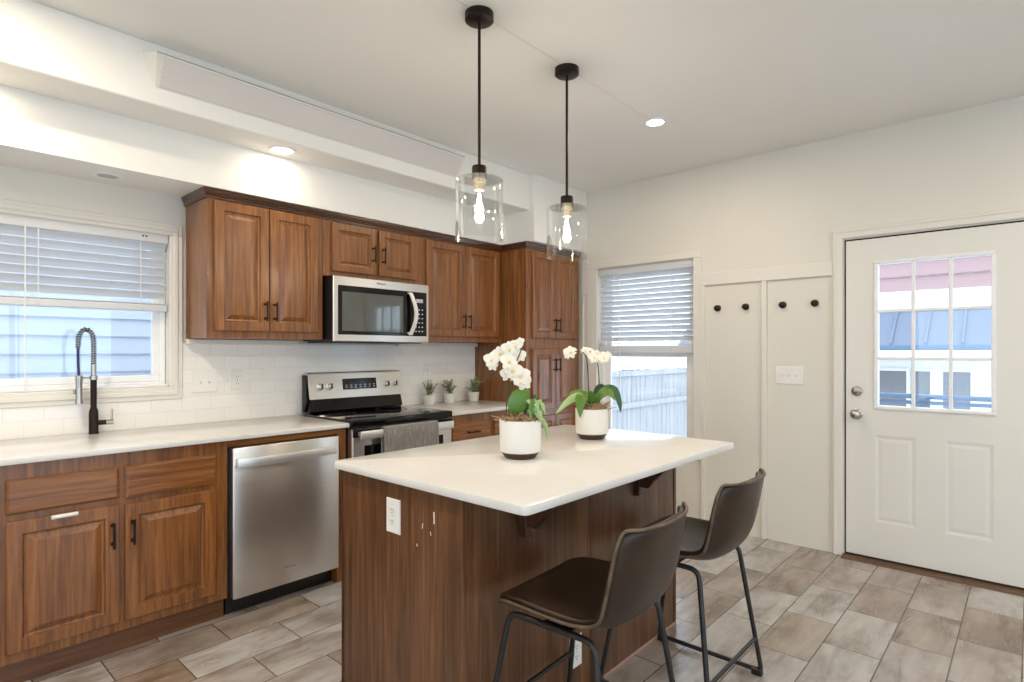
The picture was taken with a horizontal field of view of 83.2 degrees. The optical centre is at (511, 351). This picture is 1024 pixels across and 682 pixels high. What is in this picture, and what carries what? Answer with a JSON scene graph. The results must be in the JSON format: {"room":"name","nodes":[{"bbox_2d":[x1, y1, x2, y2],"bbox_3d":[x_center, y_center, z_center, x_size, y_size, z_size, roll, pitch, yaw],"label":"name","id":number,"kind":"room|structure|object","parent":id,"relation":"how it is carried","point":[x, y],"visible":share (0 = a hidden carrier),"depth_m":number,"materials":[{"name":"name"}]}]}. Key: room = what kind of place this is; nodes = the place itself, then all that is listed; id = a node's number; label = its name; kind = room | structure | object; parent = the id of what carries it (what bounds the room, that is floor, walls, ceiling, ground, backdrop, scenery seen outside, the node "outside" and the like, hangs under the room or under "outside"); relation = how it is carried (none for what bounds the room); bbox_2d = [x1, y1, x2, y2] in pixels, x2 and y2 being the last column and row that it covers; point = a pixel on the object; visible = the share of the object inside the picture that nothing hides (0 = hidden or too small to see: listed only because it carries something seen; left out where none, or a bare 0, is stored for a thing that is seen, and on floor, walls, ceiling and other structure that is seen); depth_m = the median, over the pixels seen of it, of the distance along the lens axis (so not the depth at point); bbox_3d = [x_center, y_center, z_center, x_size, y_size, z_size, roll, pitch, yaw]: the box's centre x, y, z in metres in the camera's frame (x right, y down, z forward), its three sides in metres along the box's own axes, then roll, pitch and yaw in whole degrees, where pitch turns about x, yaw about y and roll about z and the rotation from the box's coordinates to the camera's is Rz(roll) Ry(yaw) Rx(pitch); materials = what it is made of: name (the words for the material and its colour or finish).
{"room":"kitchen","nodes":[
{"label":"kitchen","id":0,"kind":"room"},
{"bbox_2d":[0,164,474,439],"bbox_3d":[-2.027,-0.039,3.170,0.130,2.735,6.720,0,0,42],"label":"wall","id":1,"kind":"structure","parent":0,"point":[272,374],"depth_m":3.35,"materials":[{"name":"white tile"}]},
{"bbox_2d":[0,198,182,408],"bbox_3d":[-2.445,-0.220,2.692,0.144,0.979,1.622,0,0,42],"label":"window","id":2,"kind":"structure","parent":1,"relation":"in","point":[60,394],"depth_m":3.08,"materials":[{"name":"beige paint"}]},
{"bbox_2d":[0,213,167,390],"bbox_3d":[-2.425,-0.231,2.674,0.067,0.838,1.482,0,0,42],"label":"window blind","id":3,"kind":"object","parent":2,"relation":"attached to","point":[38,228],"visible":1,"depth_m":2.92,"materials":[{"name":"white plastic"}]},
{"bbox_2d":[191,371,217,392],"bbox_3d":[-1.777,0.178,3.338,0.017,0.120,0.147,0,0,42],"label":"switch plate","id":4,"kind":"object","parent":1,"relation":"attached to","point":[200,381],"visible":1,"depth_m":3.34,"materials":[{"name":"white plastic"}]},
{"bbox_2d":[231,370,242,389],"bbox_3d":[-1.657,0.173,3.477,0.009,0.115,0.070,0,0,42],"label":"electrical outlet","id":5,"kind":"object","parent":1,"relation":"attached to","point":[236,375],"visible":1,"depth_m":3.47,"materials":[{"name":"white plastic"}]},
{"bbox_2d":[234,374,239,384],"bbox_3d":[-1.655,0.173,3.475,0.002,0.066,0.033,0,0,42],"label":"receptacle","id":6,"kind":"object","parent":5,"relation":"attached to","point":[236,376],"depth_m":3.47,"materials":[{"name":"white plastic"}]},
{"bbox_2d":[186,197,322,339],"bbox_3d":[-1.494,-0.447,3.406,0.363,0.750,0.676,0,0,42],"label":"upper cabinet","id":7,"kind":"object","parent":1,"relation":"attached to","point":[253,272],"visible":1,"depth_m":3.25,"materials":[{"name":"brown wood"}]},
{"bbox_2d":[185,339,298,344],"bbox_3d":[-1.615,-0.053,3.499,0.042,0.031,0.663,0,0,42],"label":"trim","id":8,"kind":"structure","parent":7,"relation":"attached to","point":[187,341],"depth_m":3.44,"materials":[{"name":"beige paint"}]},
{"bbox_2d":[323,219,419,283],"bbox_3d":[-1.009,-0.647,3.944,0.363,0.350,0.768,0,0,42],"label":"upper cabinet","id":9,"kind":"object","parent":1,"relation":"attached to","point":[349,250],"visible":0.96,"depth_m":3.81,"materials":[{"name":"brown wood"}]},
{"bbox_2d":[303,275,427,343],"bbox_3d":[-0.960,-0.260,3.914,0.424,0.413,0.752,0,0,42],"label":"microwave oven","id":10,"kind":"object","parent":9,"relation":"attached to","point":[356,310],"visible":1,"depth_m":3.74,"materials":[{"name":"silver metal"}]},
{"bbox_2d":[181,186,580,258],"bbox_3d":[-0.602,-0.845,4.147,3.076,0.050,0.331,0,0,-41],"label":"crown molding","id":11,"kind":"structure","parent":1,"relation":"attached to","point":[203,192],"depth_m":3.71,"materials":[{"name":"brown wood"}]},
{"bbox_2d":[423,365,429,379],"bbox_3d":[-0.673,0.171,4.569,0.009,0.115,0.070,0,0,42],"label":"electrical outlet","id":12,"kind":"object","parent":1,"relation":"attached to","point":[426,369],"visible":1,"depth_m":4.56,"materials":[{"name":"white plastic"}]},
{"bbox_2d":[420,237,499,342],"bbox_3d":[-0.472,-0.447,4.540,0.363,0.750,0.833,0,0,42],"label":"upper cabinet","id":13,"kind":"object","parent":1,"relation":"attached to","point":[463,281],"visible":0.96,"depth_m":4.41,"materials":[{"name":"brown wood"}]},
{"bbox_2d":[396,342,477,346],"bbox_3d":[-0.585,-0.053,4.642,0.042,0.031,0.833,0,0,42],"label":"trim","id":14,"kind":"structure","parent":13,"relation":"attached to","point":[428,343],"depth_m":4.66,"materials":[{"name":"beige paint"}]},
{"bbox_2d":[0,0,586,252],"bbox_3d":[-1.784,-1.139,2.872,0.650,0.535,6.600,0,0,42],"label":"soffit","id":15,"kind":"structure","parent":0,"point":[79,97],"depth_m":2.95,"materials":[{"name":"white paint"}]},
{"bbox_2d":[91,171,123,179],"bbox_3d":[-2.007,-0.869,2.863,0.134,0.006,0.134,0,0,42],"label":"recessed light","id":16,"kind":"object","parent":15,"relation":"in","point":[103,175],"visible":1,"depth_m":2.86,"materials":[{"name":"white paint"}]},
{"bbox_2d":[269,145,296,154],"bbox_3d":[-1.281,-1.122,3.226,0.148,0.006,0.148,0,0,42],"label":"recessed light","id":17,"kind":"object","parent":15,"relation":"in","point":[281,150],"visible":1,"depth_m":3.23,"materials":[{"name":"white paint"}]},
{"bbox_2d":[143,51,464,177],"bbox_3d":[-0.992,-1.277,3.285,0.074,0.142,1.925,0,0,42],"label":"ceiling beam","id":18,"kind":"structure","parent":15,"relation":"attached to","point":[169,73],"depth_m":3.06,"materials":[{"name":"beige paint"}]},
{"bbox_2d":[25,535,1023,681],"bbox_3d":[0.649,1.378,0.680,7.440,0.100,6.840,0,0,42],"label":"floor","id":19,"kind":"structure","parent":0,"point":[820,616],"depth_m":2.69,"materials":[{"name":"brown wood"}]},
{"bbox_2d":[0,441,226,681],"bbox_3d":[-1.915,0.884,2.714,0.663,0.888,0.890,0,0,42],"label":"base cabinet","id":20,"kind":"object","parent":19,"relation":"on","point":[101,555],"visible":0.98,"depth_m":2.47,"materials":[{"name":"brown wood"}]},
{"bbox_2d":[0,415,348,465],"bbox_3d":[-1.967,0.427,2.663,0.638,0.026,2.366,0,0,42],"label":"countertop","id":21,"kind":"structure","parent":20,"relation":"on","point":[59,447],"depth_m":2.77,"materials":[{"name":"beige stone"}]},
{"bbox_2d":[73,327,113,433],"bbox_3d":[-2.100,0.147,2.895,0.045,0.534,0.168,0,0,42],"label":"kitchen faucet","id":22,"kind":"object","parent":21,"relation":"on","point":[94,422],"visible":1,"depth_m":2.88,"materials":[{"name":"brown metal"}]},
{"bbox_2d":[223,435,338,614],"bbox_3d":[-1.386,0.904,3.248,0.678,0.848,0.600,0,0,42],"label":"dishwasher","id":23,"kind":"object","parent":19,"relation":"on","point":[283,496],"visible":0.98,"depth_m":3.03,"materials":[{"name":"silver metal"}]},
{"bbox_2d":[227,428,345,581],"bbox_3d":[-1.414,0.884,3.311,0.608,0.888,0.666,0,0,42],"label":"surround","id":24,"kind":"object","parent":19,"relation":"on","point":[341,432],"visible":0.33,"depth_m":3.28,"materials":[{"name":"brown wood"}]},
{"bbox_2d":[302,370,453,458],"bbox_3d":[-0.879,0.735,3.811,0.694,1.187,0.788,0,0,42],"label":"range","id":25,"kind":"object","parent":19,"relation":"on","point":[323,392],"visible":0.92,"depth_m":3.82,"materials":[{"name":"silver metal"}]},
{"bbox_2d":[303,406,451,427],"bbox_3d":[-0.872,0.422,3.799,0.565,0.042,0.780,0,0,42],"label":"cooktop","id":26,"kind":"object","parent":25,"relation":"in","point":[361,417],"depth_m":3.72,"materials":[{"name":"black glass"}]},
{"bbox_2d":[381,420,438,452],"bbox_3d":[-0.624,0.627,3.580,0.046,0.362,0.420,0,0,42],"label":"dish towel","id":27,"kind":"object","parent":25,"relation":"hanging from","point":[426,433],"visible":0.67,"depth_m":3.55,"materials":[{"name":"grey fabric"}]},
{"bbox_2d":[448,410,509,441],"bbox_3d":[-0.361,0.884,4.439,0.663,0.888,0.838,0,0,42],"label":"base cabinet","id":28,"kind":"object","parent":19,"relation":"on","point":[476,425],"visible":0.16,"depth_m":4.12,"materials":[{"name":"brown wood"}]},
{"bbox_2d":[404,400,507,415],"bbox_3d":[-0.366,0.427,4.440,0.638,0.026,0.842,0,0,42],"label":"countertop","id":29,"kind":"structure","parent":28,"relation":"on","point":[463,407],"depth_m":4.32,"materials":[{"name":"beige stone"}]},
{"bbox_2d":[422,378,438,404],"bbox_3d":[-0.625,0.309,4.469,0.148,0.210,0.142,0,0,42],"label":"potted plant","id":30,"kind":"object","parent":29,"relation":"on","point":[428,399],"visible":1,"depth_m":4.44,"materials":[{"name":"green plant"}]},
{"bbox_2d":[442,378,458,402],"bbox_3d":[-0.501,0.316,4.637,0.156,0.196,0.143,0,0,8],"label":"potted plant","id":31,"kind":"object","parent":29,"relation":"on","point":[449,397],"visible":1,"depth_m":4.60,"materials":[{"name":"green plant"}]},
{"bbox_2d":[465,377,482,400],"bbox_3d":[-0.316,0.315,4.809,0.129,0.198,0.170,0,0,42],"label":"potted plant","id":32,"kind":"object","parent":29,"relation":"on","point":[472,396],"visible":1,"depth_m":4.79,"materials":[{"name":"green plant"}]},
{"bbox_2d":[341,468,675,681],"bbox_3d":[0.159,0.886,2.436,0.909,0.884,1.423,0,0,42],"label":"kitchen island","id":33,"kind":"object","parent":19,"relation":"on","point":[421,603],"visible":0.48,"depth_m":2.00,"materials":[{"name":"laminate"}]},
{"bbox_2d":[386,497,400,534],"bbox_3d":[-0.411,0.569,1.992,0.076,0.118,0.008,0,0,42],"label":"electrical outlet","id":34,"kind":"object","parent":33,"relation":"attached to","point":[393,506],"visible":1,"depth_m":1.99,"materials":[{"name":"white plastic"}]},
{"bbox_2d":[389,506,394,514],"bbox_3d":[-0.413,0.550,1.990,0.033,0.025,0.002,0,0,42],"label":"receptacle","id":35,"kind":"object","parent":34,"relation":"attached to","point":[391,508],"depth_m":1.99,"materials":[{"name":"white plastic"}]},
{"bbox_2d":[389,518,394,525],"bbox_3d":[-0.413,0.589,1.990,0.033,0.025,0.002,0,0,42],"label":"receptacle","id":36,"kind":"object","parent":34,"relation":"attached to","point":[391,520],"depth_m":1.99,"materials":[{"name":"white plastic"}]},
{"bbox_2d":[334,425,733,515],"bbox_3d":[0.168,0.429,2.407,0.966,0.029,1.467,0,0,42],"label":"island countertop","id":37,"kind":"structure","parent":33,"relation":"on","point":[567,467],"depth_m":2.11,"materials":[{"name":"beige stone"}]},
{"bbox_2d":[483,337,547,459],"bbox_3d":[0.023,0.180,2.245,0.206,0.468,0.186,0,0,42],"label":"potted orchid","id":38,"kind":"object","parent":37,"relation":"on","point":[520,431],"visible":1,"depth_m":2.23,"materials":[{"name":"white ceramic"}]},
{"bbox_2d":[556,346,621,439],"bbox_3d":[0.369,0.194,2.747,0.302,0.440,0.162,0,0,14],"label":"potted orchid","id":39,"kind":"object","parent":37,"relation":"on","point":[591,417],"visible":1,"depth_m":2.72,"materials":[{"name":"white ceramic"}]},
{"bbox_2d":[569,633,581,668],"bbox_3d":[0.244,1.144,2.195,0.008,0.118,0.074,0,0,42],"label":"electrical outlet","id":40,"kind":"object","parent":33,"relation":"attached to","point":[578,645],"visible":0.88,"depth_m":2.20,"materials":[{"name":"white plastic"}]},
{"bbox_2d":[574,653,578,660],"bbox_3d":[0.246,1.164,2.193,0.002,0.025,0.033,0,0,42],"label":"receptacle","id":41,"kind":"object","parent":40,"relation":"attached to","point":[576,655],"depth_m":2.19,"materials":[{"name":"white plastic"}]},
{"bbox_2d":[475,248,578,427],"bbox_3d":[0.153,0.253,5.025,0.643,2.150,0.717,0,0,42],"label":"pantry cabinet","id":42,"kind":"object","parent":19,"relation":"on","point":[539,294],"visible":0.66,"depth_m":4.76,"materials":[{"name":"brown wood"}]},
{"bbox_2d":[493,501,688,681],"bbox_3d":[0.252,0.896,1.780,0.537,0.864,0.530,0,0,40],"label":"bar stool","id":43,"kind":"object","parent":19,"relation":"on","point":[585,593],"visible":1,"depth_m":1.65,"materials":[{"name":"brown leather"}]},
{"bbox_2d":[600,468,765,681],"bbox_3d":[0.710,0.896,2.300,0.537,0.864,0.530,0,0,42],"label":"bar stool","id":44,"kind":"object","parent":19,"relation":"on","point":[735,505],"visible":0.66,"depth_m":2.11,"materials":[{"name":"brown leather"}]},
{"bbox_2d":[32,0,1023,191],"bbox_3d":[0.649,-1.467,0.680,7.440,0.120,6.840,0,0,42],"label":"ceiling","id":45,"kind":"structure","parent":0,"point":[730,79],"depth_m":2.79,"materials":[{"name":"white paint"}]},
{"bbox_2d":[456,5,502,221],"bbox_3d":[-0.136,-0.936,2.403,0.200,0.942,0.200,0,0,42],"label":"pendant light","id":46,"kind":"object","parent":45,"relation":"hanging from","point":[479,17],"visible":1,"depth_m":2.39,"materials":[{"name":"brown metal"}]},
{"bbox_2d":[473,177,485,191],"bbox_3d":[-0.136,-0.694,2.403,0.052,0.048,0.052,0,0,42],"label":"socket","id":47,"kind":"object","parent":46,"relation":"attached to","point":[479,182],"depth_m":2.38,"materials":[{"name":"gold metal"}]},
{"bbox_2d":[456,0,647,116],"bbox_3d":[-0.214,-1.406,2.318,0.008,0.002,3.080,0,0,42],"label":"trim","id":48,"kind":"structure","parent":45,"relation":"attached to","point":[456,0],"depth_m":2.75,"materials":[{"name":"beige paint"}]},
{"bbox_2d":[547,63,584,257],"bbox_3d":[0.273,-0.936,2.873,0.200,0.942,0.200,0,0,42],"label":"pendant light","id":49,"kind":"object","parent":45,"relation":"hanging from","point":[566,72],"visible":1,"depth_m":2.86,"materials":[{"name":"brown metal"}]},
{"bbox_2d":[561,195,572,217],"bbox_3d":[0.273,-0.720,2.873,0.062,0.100,0.062,0,0,42],"label":"socket","id":50,"kind":"object","parent":49,"relation":"attached to","point":[566,200],"depth_m":2.85,"materials":[{"name":"brown metal"}]},
{"bbox_2d":[643,117,667,126],"bbox_3d":[0.879,-1.404,3.541,0.148,0.006,0.148,0,0,42],"label":"recessed light","id":51,"kind":"object","parent":45,"relation":"in","point":[656,121],"visible":1,"depth_m":3.53,"materials":[{"name":"white paint"}]},
{"bbox_2d":[579,95,1023,552],"bbox_3d":[2.898,-0.039,3.176,7.200,2.735,0.120,0,0,42],"label":"wall","id":52,"kind":"structure","parent":0,"point":[782,207],"depth_m":3.98,"materials":[{"name":"beige paint"}]},
{"bbox_2d":[588,249,700,460],"bbox_3d":[1.096,0.029,4.784,1.032,1.610,0.138,0,0,42],"label":"window","id":53,"kind":"structure","parent":52,"relation":"in","point":[693,359],"depth_m":4.61,"materials":[{"name":"beige paint"}]},
{"bbox_2d":[599,260,692,390],"bbox_3d":[1.090,-0.113,4.752,0.865,1.183,0.067,0,0,42],"label":"window blind","id":54,"kind":"object","parent":53,"relation":"attached to","point":[671,269],"visible":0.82,"depth_m":4.73,"materials":[{"name":"white plastic"}]},
{"bbox_2d":[582,260,832,552],"bbox_3d":[1.367,0.261,4.462,2.006,2.135,0.018,0,0,42],"label":"trim","id":55,"kind":"structure","parent":52,"relation":"attached to","point":[763,275],"depth_m":4.08,"materials":[{"name":"beige paint"}]},
{"bbox_2d":[714,305,720,310],"bbox_3d":[1.531,-0.322,4.305,0.048,0.048,0.032,0,0,42],"label":"coat hook","id":56,"kind":"object","parent":52,"relation":"attached to","point":[716,307],"visible":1,"depth_m":4.30,"materials":[{"name":"brown metal"}]},
{"bbox_2d":[742,304,748,309],"bbox_3d":[1.685,-0.322,4.166,0.048,0.048,0.032,0,0,42],"label":"coat hook","id":57,"kind":"object","parent":52,"relation":"attached to","point":[744,306],"visible":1,"depth_m":4.16,"materials":[{"name":"brown metal"}]},
{"bbox_2d":[779,301,786,307],"bbox_3d":[1.873,-0.322,3.997,0.048,0.048,0.032,0,0,42],"label":"coat hook","id":58,"kind":"object","parent":52,"relation":"attached to","point":[782,304],"visible":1,"depth_m":3.99,"materials":[{"name":"brown metal"}]},
{"bbox_2d":[776,366,802,384],"bbox_3d":[1.909,0.167,3.975,0.175,0.122,0.017,0,0,42],"label":"switch plate","id":59,"kind":"object","parent":52,"relation":"attached to","point":[784,375],"visible":1,"depth_m":3.97,"materials":[{"name":"white plastic"}]},
{"bbox_2d":[811,300,818,306],"bbox_3d":[2.024,-0.322,3.861,0.048,0.048,0.032,0,0,42],"label":"coat hook","id":60,"kind":"object","parent":52,"relation":"attached to","point":[814,303],"visible":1,"depth_m":3.85,"materials":[{"name":"brown metal"}]},
{"bbox_2d":[833,207,1023,554],"bbox_3d":[2.502,0.270,3.434,1.054,2.116,0.026,0,0,42],"label":"trim","id":61,"kind":"structure","parent":52,"relation":"attached to","point":[1017,213],"depth_m":3.76,"materials":[{"name":"beige paint"}]},
{"bbox_2d":[841,553,1023,596],"bbox_3d":[2.517,1.321,3.455,0.935,0.014,0.175,0,0,42],"label":"threshold","id":62,"kind":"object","parent":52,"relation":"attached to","point":[985,585],"depth_m":3.39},
{"bbox_2d":[845,220,1023,589],"bbox_3d":[2.550,0.296,3.492,0.926,2.036,0.116,0,0,42],"label":"trim","id":63,"kind":"structure","parent":52,"relation":"attached to","point":[1021,220],"depth_m":3.59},
{"bbox_2d":[846,222,1023,587],"bbox_3d":[2.500,0.295,3.437,0.906,2.014,0.124,0,0,42],"label":"door","id":64,"kind":"structure","parent":52,"relation":"in","point":[940,489],"depth_m":3.42,"materials":[{"name":"paint"}]},
{"label":"outside","id":65,"kind":"structure","parent":0,"visible":0},
{"bbox_3d":[3.529,2.328,9.256,80.000,0.200,70.000,0,0,42],"label":"ground","id":66,"kind":"structure","parent":65,"visible":0},
{"bbox_2d":[0,233,150,378],"bbox_3d":[-3.813,-0.567,3.420,0.142,5.590,10.500,0,0,42],"label":"wall","id":67,"kind":"structure","parent":66,"relation":"on","point":[123,337],"depth_m":4.08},
{"bbox_2d":[612,366,686,436],"bbox_3d":[2.497,1.238,9.978,0.160,1.980,7.292,0,0,42],"label":"wooden fence","id":68,"kind":"object","parent":66,"relation":"on","point":[654,400],"visible":0.14,"depth_m":9.78,"materials":[{"name":"grey wood"}]},
{"bbox_2d":[679,255,990,410],"bbox_3d":[8.599,-0.469,11.150,10.000,5.395,3.400,0,0,42],"label":"house","id":69,"kind":"structure","parent":66,"relation":"on","point":[971,327],"depth_m":10.56,"materials":[{"name":"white paint"}]},
{"bbox_2d":[879,392,990,407],"bbox_3d":[3.831,1.306,4.960,3.000,1.845,0.090,0,0,42],"label":"porch railing","id":70,"kind":"object","parent":66,"relation":"on","point":[890,395],"visible":0.15,"depth_m":5.04,"materials":[{"name":"blue"}]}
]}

